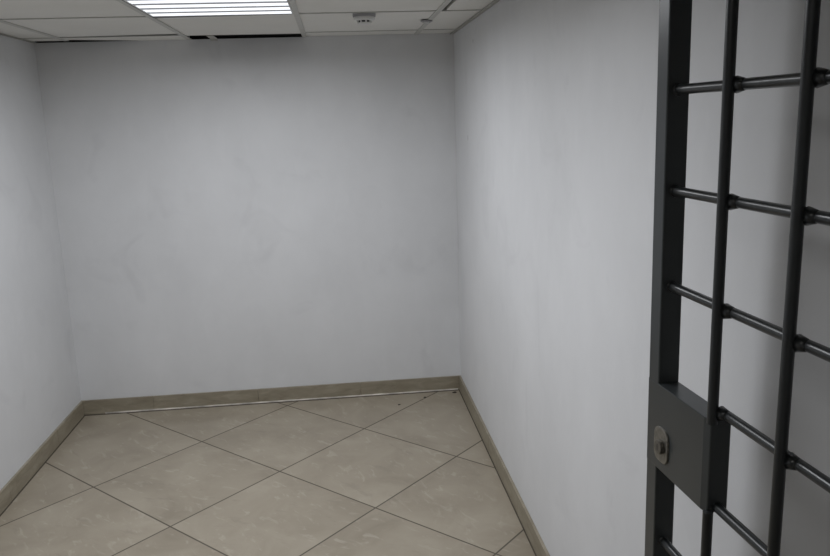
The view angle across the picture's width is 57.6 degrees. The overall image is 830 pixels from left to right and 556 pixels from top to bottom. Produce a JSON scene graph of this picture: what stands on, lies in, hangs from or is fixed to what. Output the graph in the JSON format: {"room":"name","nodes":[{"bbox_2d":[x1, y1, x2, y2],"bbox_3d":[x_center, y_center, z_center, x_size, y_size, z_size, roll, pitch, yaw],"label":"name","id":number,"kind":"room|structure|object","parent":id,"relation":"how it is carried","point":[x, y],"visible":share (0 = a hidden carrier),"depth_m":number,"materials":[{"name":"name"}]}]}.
{"room":"prison interior","nodes":[
{"label":"prison interior","id":0,"kind":"room"},
{"bbox_2d":[0,35,80,489],"bbox_3d":[-1.776,0.159,1.531,0.150,2.450,5.400,-3,12,-5],"label":"wall","id":1,"kind":"structure","parent":0,"point":[39,381],"depth_m":3.76,"materials":[{"name":"paint"}]},
{"bbox_2d":[0,33,36,43],"bbox_3d":[-1.835,-0.920,2.406,0.016,0.022,3.242,-3,12,-5],"label":"trim","id":2,"kind":"structure","parent":1,"relation":"attached to","point":[34,42],"depth_m":3.76,"materials":[{"name":"metal"}]},
{"bbox_2d":[0,22,51,37],"bbox_3d":[-1.858,-1.142,3.449,0.178,0.013,0.702,-3,12,-5],"label":"ceiling panel","id":3,"kind":"object","parent":1,"relation":"attached to","point":[5,29],"visible":0.73,"depth_m":3.57,"materials":[{"name":"white"}]},
{"bbox_2d":[0,401,84,515],"bbox_3d":[-1.657,1.309,1.778,0.012,0.091,5.387,-3,12,-5],"label":"baseboard","id":4,"kind":"structure","parent":1,"relation":"attached to","point":[32,465],"depth_m":3.73,"materials":[{"name":"tile"}]},
{"bbox_2d":[34,33,460,400],"bbox_3d":[-0.904,-0.468,4.344,2.490,2.450,0.150,-3,12,-5],"label":"wall","id":5,"kind":"structure","parent":0,"point":[236,213],"depth_m":4.28,"materials":[{"name":"paint"}]},
{"bbox_2d":[25,39,61,40],"bbox_3d":[-1.903,-1.230,3.872,0.178,0.013,0.151,-3,12,-5],"label":"ceiling panel","id":6,"kind":"object","parent":5,"relation":"attached to","point":[25,39],"visible":0.36,"depth_m":3.89,"materials":[{"name":"white"}]},
{"bbox_2d":[61,36,186,40],"bbox_3d":[-1.508,-1.254,3.934,0.607,0.013,0.199,-3,12,-5],"label":"ceiling panel","id":7,"kind":"object","parent":5,"relation":"attached to","point":[150,37],"visible":0.54,"depth_m":3.92,"materials":[{"name":"white"}]},
{"bbox_2d":[207,36,217,40],"bbox_3d":[-1.079,-1.273,4.008,0.037,0.014,0.140,-3,12,-5],"label":"trim","id":8,"kind":"structure","parent":5,"relation":"attached to","point":[212,38],"depth_m":4.06,"materials":[{"name":"metal"}]},
{"bbox_2d":[82,375,460,415],"bbox_3d":[-0.832,0.700,4.513,2.239,0.091,0.012,-3,12,-5],"label":"baseboard","id":9,"kind":"structure","parent":5,"relation":"attached to","point":[98,406],"depth_m":4.50,"materials":[{"name":"tile"}]},
{"bbox_2d":[306,31,415,35],"bbox_3d":[-0.288,-1.322,4.050,0.606,0.013,0.198,-3,12,-5],"label":"ceiling panel","id":10,"kind":"object","parent":5,"relation":"attached to","point":[376,32],"visible":0.32,"depth_m":4.07,"materials":[{"name":"white"}]},
{"bbox_2d":[0,390,534,555],"bbox_3d":[0.255,1.308,1.989,4.153,0.120,5.700,-3,12,-5],"label":"floor","id":11,"kind":"structure","parent":0,"point":[371,475],"depth_m":3.47,"materials":[{"name":"tile"}]},
{"bbox_3d":[0.581,0.491,0.463,0.099,2.090,0.115,-3,12,-5],"label":"gate post","id":12,"kind":"object","parent":11,"relation":"on","visible":0},
{"bbox_2d":[645,0,829,555],"bbox_3d":[0.500,0.401,0.926,0.078,1.960,0.935,-4,12,-8],"label":"gate","id":13,"kind":"object","parent":12,"relation":"attached to","point":[688,435],"visible":1,"depth_m":1.15,"materials":[{"name":"black metal"}]},
{"bbox_2d":[453,0,829,555],"bbox_3d":[1.435,0.105,1.279,1.713,2.450,6.540,-3,12,-5],"label":"wall","id":14,"kind":"structure","parent":0,"point":[556,100],"depth_m":1.93,"materials":[{"name":"paint"}]},
{"bbox_2d":[0,0,481,40],"bbox_3d":[-0.618,-0.771,1.462,2.234,0.041,5.397,-3,12,-5],"label":"trim","id":15,"kind":"structure","parent":14,"relation":"attached to","point":[442,8],"depth_m":3.32,"materials":[{"name":"metal"}]},
{"bbox_2d":[0,0,142,18],"bbox_3d":[-1.391,-1.029,2.844,0.607,0.013,0.602,-3,12,-5],"label":"ceiling panel","id":16,"kind":"object","parent":15,"relation":"attached to","point":[9,9],"visible":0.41,"depth_m":2.92,"materials":[{"name":"white"}]},
{"bbox_2d":[4,17,175,36],"bbox_3d":[-1.459,-1.163,3.484,0.607,0.013,0.696,-3,12,-5],"label":"ceiling panel","id":17,"kind":"object","parent":15,"relation":"attached to","point":[96,26],"visible":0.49,"depth_m":3.45,"materials":[{"name":"white"}]},
{"bbox_2d":[122,0,292,18],"bbox_3d":[-0.786,-1.095,2.935,0.587,0.078,0.670,-3,12,-5],"label":"ceiling light","id":18,"kind":"object","parent":15,"relation":"attached to","point":[165,9],"visible":0.96,"depth_m":2.98,"materials":[{"name":"white paint"}]},
{"bbox_2d":[156,14,300,35],"bbox_3d":[-0.854,-1.204,3.583,0.604,0.013,0.763,-3,12,-5],"label":"ceiling panel","id":19,"kind":"object","parent":15,"relation":"attached to","point":[254,24],"visible":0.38,"depth_m":3.55,"materials":[{"name":"white"}]},
{"bbox_2d":[300,12,433,31],"bbox_3d":[-0.241,-1.229,3.604,0.606,0.013,0.702,-3,12,-5],"label":"ceiling panel","id":20,"kind":"object","parent":15,"relation":"attached to","point":[398,20],"visible":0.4,"depth_m":3.60,"materials":[{"name":"white"}]},
{"bbox_2d":[353,13,375,24],"bbox_3d":[-0.222,-1.136,3.309,0.102,0.048,0.102,-3,12,-5],"label":"smoke detector","id":21,"kind":"object","parent":20,"relation":"attached to","point":[361,18],"visible":0.99,"depth_m":3.28,"materials":[{"name":"grey plastic"}]},
{"bbox_2d":[295,0,444,12],"bbox_3d":[-0.172,-1.095,2.962,0.606,0.013,0.602,-3,12,-5],"label":"ceiling panel","id":22,"kind":"object","parent":15,"relation":"attached to","point":[304,6],"visible":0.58,"depth_m":3.08,"materials":[{"name":"white"}]},
{"bbox_2d":[420,20,432,23],"bbox_3d":[0.055,-1.215,3.585,0.058,0.018,0.058,-3,12,-5],"label":"ceiling sensor","id":23,"kind":"object","parent":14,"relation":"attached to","point":[422,21],"visible":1,"depth_m":3.57,"materials":[{"name":"grey plastic"}]},
{"bbox_2d":[419,30,453,33],"bbox_3d":[0.119,-1.344,4.089,0.197,0.013,0.198,-3,12,-5],"label":"ceiling panel","id":24,"kind":"object","parent":14,"relation":"attached to","point":[422,31],"visible":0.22,"depth_m":4.10,"materials":[{"name":"white"}]},
{"bbox_2d":[424,11,478,28],"bbox_3d":[0.166,-1.251,3.643,0.197,0.013,0.702,-3,12,-5],"label":"ceiling panel","id":25,"kind":"object","parent":14,"relation":"attached to","point":[448,19],"visible":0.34,"depth_m":3.62,"materials":[{"name":"white"}]},
{"bbox_2d":[446,0,493,9],"bbox_3d":[0.250,-1.117,3.002,0.167,0.013,0.602,-3,12,-5],"label":"ceiling panel","id":26,"kind":"object","parent":14,"relation":"attached to","point":[455,4],"visible":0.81,"depth_m":3.16,"materials":[{"name":"white"}]},
{"bbox_2d":[450,0,499,33],"bbox_3d":[0.371,-1.044,2.643,0.020,0.023,3.192,-3,12,-5],"label":"trim","id":27,"kind":"structure","parent":14,"relation":"attached to","point":[494,2],"depth_m":3.45,"materials":[{"name":"metal"}]},
{"bbox_2d":[459,376,549,555],"bbox_3d":[0.442,0.965,3.065,0.012,0.091,3.180,-3,12,-5],"label":"baseboard","id":28,"kind":"structure","parent":14,"relation":"attached to","point":[538,545],"depth_m":3.35,"materials":[{"name":"tile"}]}
]}

